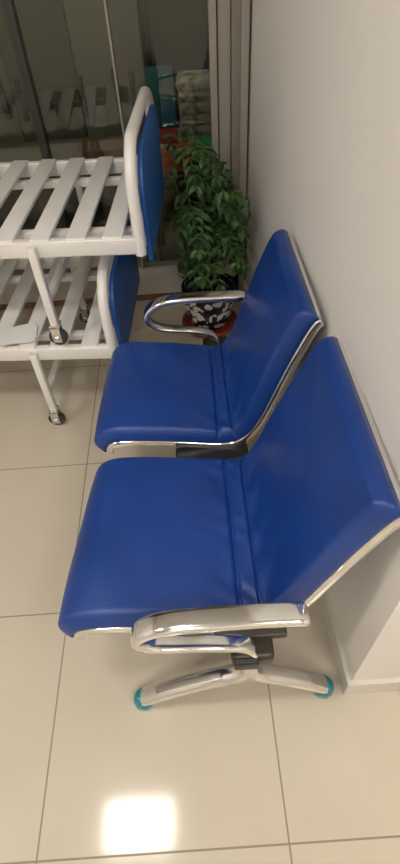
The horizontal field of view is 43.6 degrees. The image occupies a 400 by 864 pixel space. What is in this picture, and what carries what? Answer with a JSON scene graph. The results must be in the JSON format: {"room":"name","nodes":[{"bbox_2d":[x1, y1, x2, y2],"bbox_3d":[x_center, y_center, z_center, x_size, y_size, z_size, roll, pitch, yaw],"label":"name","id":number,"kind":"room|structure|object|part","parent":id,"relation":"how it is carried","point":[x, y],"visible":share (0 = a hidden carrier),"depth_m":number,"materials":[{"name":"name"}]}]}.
{"room":"hospital interior","nodes":[
{"label":"hospital interior","id":0,"kind":"room"},
{"bbox_2d":[142,0,149,66],"bbox_3d":[-0.616,-3.070,3.052,4.400,2.700,0.100,-4,48,0],"label":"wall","id":1,"kind":"structure","parent":0,"point":[142,0],"depth_m":3.39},
{"bbox_2d":[0,198,399,863],"bbox_3d":[-0.384,0.237,1.951,4.600,0.100,6.500,-4,48,0],"label":"floor","id":2,"kind":"structure","parent":0,"point":[250,771],"depth_m":1.35,"materials":[{"name":"tile"}]},
{"bbox_2d":[0,216,139,424],"bbox_3d":[-1.228,-0.493,2.149,1.876,0.660,0.837,-1,48,3],"label":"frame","id":3,"kind":"object","parent":2,"relation":"on","point":[117,277],"visible":0.78,"depth_m":1.98,"materials":[{"name":"white metal"}]},
{"bbox_2d":[0,322,37,345],"bbox_3d":[-0.772,-0.357,1.898,0.308,0.008,0.127,-10,48,-5],"label":"paper stack","id":4,"kind":"object","parent":3,"relation":"on","point":[26,333],"visible":1,"depth_m":1.90,"materials":[{"name":"white paper"}]},
{"bbox_3d":[-0.615,-0.193,1.971,0.028,0.295,0.026,-1,48,3],"label":"leg","id":5,"kind":"part","parent":3,"relation":"part of","materials":[{"name":"white metal"}]},
{"bbox_3d":[-1.223,-0.788,2.369,1.850,0.055,0.030,-1,48,3],"label":"rail","id":6,"kind":"part","parent":3,"relation":"part of","materials":[{"name":"white metal"}]},
{"bbox_3d":[-1.235,-0.289,1.922,1.850,0.055,0.030,-1,48,3],"label":"rail","id":7,"kind":"part","parent":3,"relation":"part of","materials":[{"name":"white metal"}]},
{"bbox_3d":[-0.602,-0.733,2.456,0.028,0.295,0.026,-1,48,3],"label":"leg","id":8,"kind":"part","parent":3,"relation":"part of","materials":[{"name":"white metal"}]},
{"bbox_2d":[0,86,163,344],"bbox_3d":[-1.093,-0.788,1.870,1.876,0.660,0.837,-1,48,3],"label":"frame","id":9,"kind":"object","parent":3,"relation":"on","point":[144,170],"visible":1,"depth_m":1.69,"materials":[{"name":"white metal"}]},
{"bbox_3d":[-0.530,-0.486,1.695,0.028,0.295,0.026,-1,48,3],"label":"leg","id":10,"kind":"part","parent":9,"relation":"part of","materials":[{"name":"white metal"}]},
{"bbox_3d":[-1.088,-1.082,2.091,1.850,0.055,0.030,-1,48,3],"label":"rail","id":11,"kind":"part","parent":9,"relation":"part of","materials":[{"name":"white metal"}]},
{"bbox_3d":[-1.100,-0.584,1.644,1.850,0.055,0.030,-1,48,3],"label":"rail","id":12,"kind":"part","parent":9,"relation":"part of","materials":[{"name":"white metal"}]},
{"bbox_3d":[-0.517,-1.027,2.180,0.028,0.295,0.026,-1,48,3],"label":"leg","id":13,"kind":"part","parent":9,"relation":"part of","materials":[{"name":"white metal"}]},
{"bbox_3d":[-0.320,-0.553,2.106,0.030,0.038,0.640,-1,48,3],"label":"cross rail","id":14,"kind":"part","parent":3,"relation":"part of","materials":[{"name":"white metal"}]},
{"bbox_2d":[0,134,154,261],"bbox_3d":[-0.828,-1.164,2.726,1.110,0.660,0.340,-4,48,0],"label":"work table","id":15,"kind":"object","parent":2,"relation":"on","point":[61,149],"visible":0.13,"depth_m":2.50,"materials":[{"name":"grey"}]},
{"bbox_2d":[76,136,123,158],"bbox_3d":[-0.462,-1.380,2.425,0.250,0.039,0.180,-4,48,0],"label":"wooden tray","id":16,"kind":"object","parent":15,"relation":"on","point":[88,148],"visible":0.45,"depth_m":2.38,"materials":[{"name":"brown wood"}]},
{"bbox_3d":[-0.292,-1.091,2.647,0.030,0.630,0.030,-4,48,0],"label":"leg","id":17,"kind":"part","parent":15,"relation":"part of","materials":[{"name":"grey metal"}]},
{"bbox_2d":[0,0,162,229],"bbox_3d":[-1.003,-2.087,2.597,1.410,2.100,0.525,-4,48,0],"label":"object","id":18,"kind":"object","parent":2,"relation":"on","point":[67,44],"visible":0.65,"depth_m":2.56,"materials":[{"name":"clear glass"}]},
{"bbox_3d":[-1.024,-1.738,2.601,0.028,0.190,0.015,-4,48,0],"label":"handle","id":19,"kind":"part","parent":18,"relation":"part of","materials":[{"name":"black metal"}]},
{"bbox_3d":[-0.933,-1.731,2.616,0.028,0.190,0.015,-4,48,0],"label":"handle","id":20,"kind":"part","parent":18,"relation":"part of","materials":[{"name":"black metal"}]},
{"bbox_3d":[-1.166,-1.922,2.439,0.342,1.970,0.025,-4,48,0],"label":"door","id":21,"kind":"part","parent":18,"relation":"part of","materials":[{"name":"grey"}]},
{"bbox_3d":[-0.817,-1.947,2.439,0.342,1.970,0.025,-4,48,0],"label":"door","id":22,"kind":"part","parent":18,"relation":"part of","materials":[{"name":"clear glass"}]},
{"bbox_3d":[-0.614,-1.754,2.616,0.028,0.190,0.015,-4,48,0],"label":"handle","id":23,"kind":"part","parent":18,"relation":"part of","materials":[{"name":"black metal"}]},
{"bbox_3d":[-0.468,-1.971,2.439,0.342,1.970,0.025,-4,48,0],"label":"door","id":24,"kind":"part","parent":18,"relation":"part of","materials":[{"name":"grey"}]},
{"bbox_3d":[-0.435,-1.780,2.601,0.028,0.190,0.015,-4,48,0],"label":"handle","id":25,"kind":"part","parent":18,"relation":"part of","materials":[{"name":"black metal"}]},
{"bbox_3d":[-0.349,-1.772,2.616,0.028,0.190,0.015,-4,48,0],"label":"handle","id":26,"kind":"part","parent":18,"relation":"part of","materials":[{"name":"black metal"}]},
{"bbox_2d":[0,288,237,309],"bbox_3d":[-1.210,-0.701,2.757,2.884,0.030,0.086,-4,48,0],"label":"strip","id":27,"kind":"object","parent":2,"relation":"on","point":[146,296],"visible":0.2,"depth_m":2.72,"materials":[{"name":"brown wood"}]},
{"bbox_2d":[144,0,211,221],"bbox_3d":[0.059,-2.383,2.729,0.710,2.200,0.620,-4,48,0],"label":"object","id":28,"kind":"object","parent":2,"relation":"on","point":[177,30],"visible":0.27,"depth_m":2.62,"materials":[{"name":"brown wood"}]},
{"bbox_2d":[156,159,211,260],"bbox_3d":[-0.035,-1.223,2.782,0.440,0.580,0.460,-4,48,0],"label":"table","id":29,"kind":"object","parent":2,"relation":"on","point":[160,239],"visible":0.02,"depth_m":2.68,"materials":[{"name":"brown wood"}]},
{"bbox_3d":[-0.221,-1.045,2.655,0.025,0.550,0.025,-4,48,0],"label":"leg","id":30,"kind":"part","parent":29,"relation":"part of","materials":[{"name":"brown"}]},
{"bbox_2d":[145,65,176,128],"bbox_3d":[-0.186,-1.587,2.479,0.130,0.369,0.050,-4,48,0],"label":"folder","id":31,"kind":"object","parent":29,"relation":"on","point":[159,79],"visible":0.48,"depth_m":2.40,"materials":[{"name":"teal plastic"}]},
{"bbox_3d":[-0.243,-1.356,2.936,0.025,0.550,0.025,-4,48,0],"label":"leg","id":32,"kind":"part","parent":29,"relation":"part of","materials":[{"name":"brown"}]},
{"bbox_2d":[159,128,179,143],"bbox_3d":[-0.156,-1.442,2.508,0.110,0.129,0.090,-4,48,0],"label":"cloth","id":33,"kind":"object","parent":29,"relation":"on","point":[168,131],"visible":0.27,"depth_m":2.45,"materials":[{"name":"red"}]},
{"bbox_2d":[160,142,192,172],"bbox_3d":[-0.126,-1.335,2.434,0.175,0.094,0.130,-4,48,0],"label":"box","id":34,"kind":"object","parent":29,"relation":"on","point":[166,164],"visible":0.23,"depth_m":2.39,"materials":[{"name":"orange"}]},
{"bbox_2d":[176,69,210,152],"bbox_3d":[-0.004,-1.571,2.474,0.213,0.338,0.188,-4,48,0],"label":"bedding","id":35,"kind":"object","parent":29,"relation":"on","point":[193,86],"visible":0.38,"depth_m":2.37,"materials":[{"name":"fabric"}]},
{"bbox_2d":[193,136,211,168],"bbox_3d":[0.038,-1.355,2.425,0.135,0.119,0.130,-4,48,0],"label":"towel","id":36,"kind":"object","parent":29,"relation":"on","point":[207,139],"visible":0.14,"depth_m":2.39,"materials":[{"name":"green fabric"}]},
{"bbox_2d":[160,128,251,337],"bbox_3d":[0.032,-0.836,2.215,0.365,0.900,0.512,-4,48,0],"label":"potted plant","id":37,"kind":"object","parent":2,"relation":"on","point":[219,317],"visible":0.96,"depth_m":2.13,"materials":[{"name":"green plant"}]},
{"bbox_3d":[-0.043,-0.908,2.249,0.178,0.556,0.019,28,55,26],"label":"stem","id":38,"kind":"part","parent":37,"relation":"part of","materials":[{"name":"green plant"}]},
{"bbox_3d":[-0.027,-0.966,2.235,0.112,0.652,0.015,33,58,29],"label":"stem","id":39,"kind":"part","parent":37,"relation":"part of","materials":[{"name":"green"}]},
{"bbox_3d":[-0.022,-0.922,2.162,0.091,0.701,0.031,-4,48,0],"label":"stem","id":40,"kind":"part","parent":37,"relation":"part of","materials":[{"name":"green plant"}]},
{"bbox_3d":[0.046,-0.635,2.483,0.260,0.210,0.260,-4,48,0],"label":"pot","id":41,"kind":"part","parent":37,"relation":"part of","materials":[{"name":"ceramic"}]},
{"bbox_3d":[0.075,-0.899,2.201,0.011,0.603,0.050,-33,54,-24],"label":"stem","id":42,"kind":"part","parent":37,"relation":"part of","materials":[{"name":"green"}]},
{"bbox_2d":[58,229,399,711],"bbox_3d":[-0.002,0.039,1.482,0.712,0.826,1.205,-4,48,0],"label":"bench","id":43,"kind":"object","parent":2,"relation":"on","point":[227,540],"visible":1,"depth_m":1.24,"materials":[{"name":"blue leather"}]},
{"bbox_3d":[-0.018,-0.394,1.819,0.363,0.245,0.048,-4,48,0],"label":"armrest","id":44,"kind":"part","parent":43,"relation":"part of","materials":[{"name":"silver metal"}]},
{"bbox_3d":[-0.021,0.630,1.279,0.321,0.321,0.048,-4,48,0],"label":"leg","id":45,"kind":"part","parent":43,"relation":"part of","materials":[{"name":"silver metal"}]},
{"bbox_3d":[0.008,-0.106,1.399,0.620,0.464,0.028,-4,48,0],"label":"seat pad rail","id":46,"kind":"part","parent":43,"relation":"part of","materials":[{"name":"blue leather"}]},
{"bbox_3d":[0.040,0.440,1.066,0.363,0.245,0.048,-4,48,0],"label":"armrest","id":47,"kind":"part","parent":43,"relation":"part of","materials":[{"name":"silver metal"}]},
{"bbox_3d":[0.033,0.311,1.023,0.680,0.464,0.028,-4,48,0],"label":"seat pad rail","id":48,"kind":"part","parent":43,"relation":"part of","materials":[{"name":"silver metal"}]},
{"bbox_3d":[0.118,0.466,1.180,0.170,0.023,0.045,-4,48,0],"label":"hub plate","id":49,"kind":"part","parent":43,"relation":"part of","materials":[{"name":"grey metal"}]},
{"bbox_3d":[0.233,0.612,1.279,0.243,0.320,0.048,-4,48,0],"label":"leg","id":50,"kind":"part","parent":43,"relation":"part of","materials":[{"name":"silver metal"}]},
{"bbox_2d":[231,0,240,287],"bbox_3d":[0.134,-1.584,1.872,0.036,2.400,0.060,-4,48,0],"label":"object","id":51,"kind":"object","parent":2,"relation":"on","point":[235,4],"visible":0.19,"depth_m":2.05,"materials":[{"name":"grey metal"}]},
{"bbox_2d":[238,0,249,290],"bbox_3d":[0.167,-1.581,1.867,0.030,2.400,0.075,-4,48,0],"label":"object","id":52,"kind":"object","parent":2,"relation":"on","point":[245,4],"visible":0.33,"depth_m":2.06,"materials":[{"name":"beige metal"}]},
{"bbox_2d":[244,0,399,680],"bbox_3d":[1.027,-1.054,1.138,1.604,2.700,2.220,-4,48,0],"label":"wall","id":53,"kind":"structure","parent":0,"point":[323,126],"depth_m":1.11,"materials":[{"name":"paint"}]},
{"bbox_2d":[0,260,237,304],"bbox_3d":[-1.214,-0.763,2.692,2.885,0.150,0.080,-4,48,0],"label":"sill","id":54,"kind":"structure","parent":53,"relation":"attached to","point":[154,279],"depth_m":2.66,"materials":[{"name":"grey tile"}]},
{"bbox_2d":[1,0,69,227],"bbox_3d":[-0.703,-1.588,1.807,0.035,2.220,0.055,-4,48,0],"label":"mullion","id":55,"kind":"object","parent":54,"relation":"on","point":[9,7],"visible":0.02,"depth_m":1.99,"materials":[{"name":"grey metal"}]},
{"bbox_2d":[103,0,143,268],"bbox_3d":[-0.350,-1.613,1.807,0.008,2.220,0.055,-4,48,0],"label":"mullion","id":56,"kind":"object","parent":54,"relation":"on","point":[105,1],"visible":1,"depth_m":1.98,"materials":[{"name":"beige"}]},
{"bbox_2d":[207,0,219,260],"bbox_3d":[0.040,-1.638,1.805,0.028,2.220,0.060,-4,48,0],"label":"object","id":57,"kind":"object","parent":54,"relation":"on","point":[211,4],"visible":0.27,"depth_m":2.00,"materials":[{"name":"beige metal"}]},
{"bbox_2d":[216,0,220,260],"bbox_3d":[0.056,-1.650,1.815,0.006,2.220,0.030,-4,48,0],"label":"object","id":58,"kind":"object","parent":54,"relation":"on","point":[216,0],"visible":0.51,"depth_m":2.02,"materials":[{"name":"grey metal"}]},
{"bbox_2d":[217,0,230,261],"bbox_3d":[0.083,-1.647,1.810,0.048,2.220,0.045,-4,48,0],"label":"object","id":59,"kind":"object","parent":54,"relation":"on","point":[223,6],"visible":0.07,"depth_m":2.02,"materials":[{"name":"beige metal"}]},
{"bbox_2d":[230,0,230,192],"bbox_3d":[0.109,-1.654,1.815,0.004,2.220,0.030,-4,48,0],"label":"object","id":60,"kind":"object","parent":54,"relation":"on","point":[230,0],"visible":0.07,"depth_m":2.06,"materials":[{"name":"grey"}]},
{"bbox_2d":[243,280,351,693],"bbox_3d":[0.321,-0.042,2.032,0.012,0.085,2.013,-5,48,-1],"label":"baseboard","id":61,"kind":"structure","parent":53,"relation":"attached to","point":[331,625],"depth_m":1.43,"materials":[{"name":"beige tile"}]},
{"bbox_2d":[343,677,399,694],"bbox_3d":[1.121,0.647,1.363,1.454,0.085,0.012,-4,48,0],"label":"baseboard","id":62,"kind":"structure","parent":53,"relation":"attached to","point":[386,684],"depth_m":1.34,"materials":[{"name":"beige tile"}]}
]}

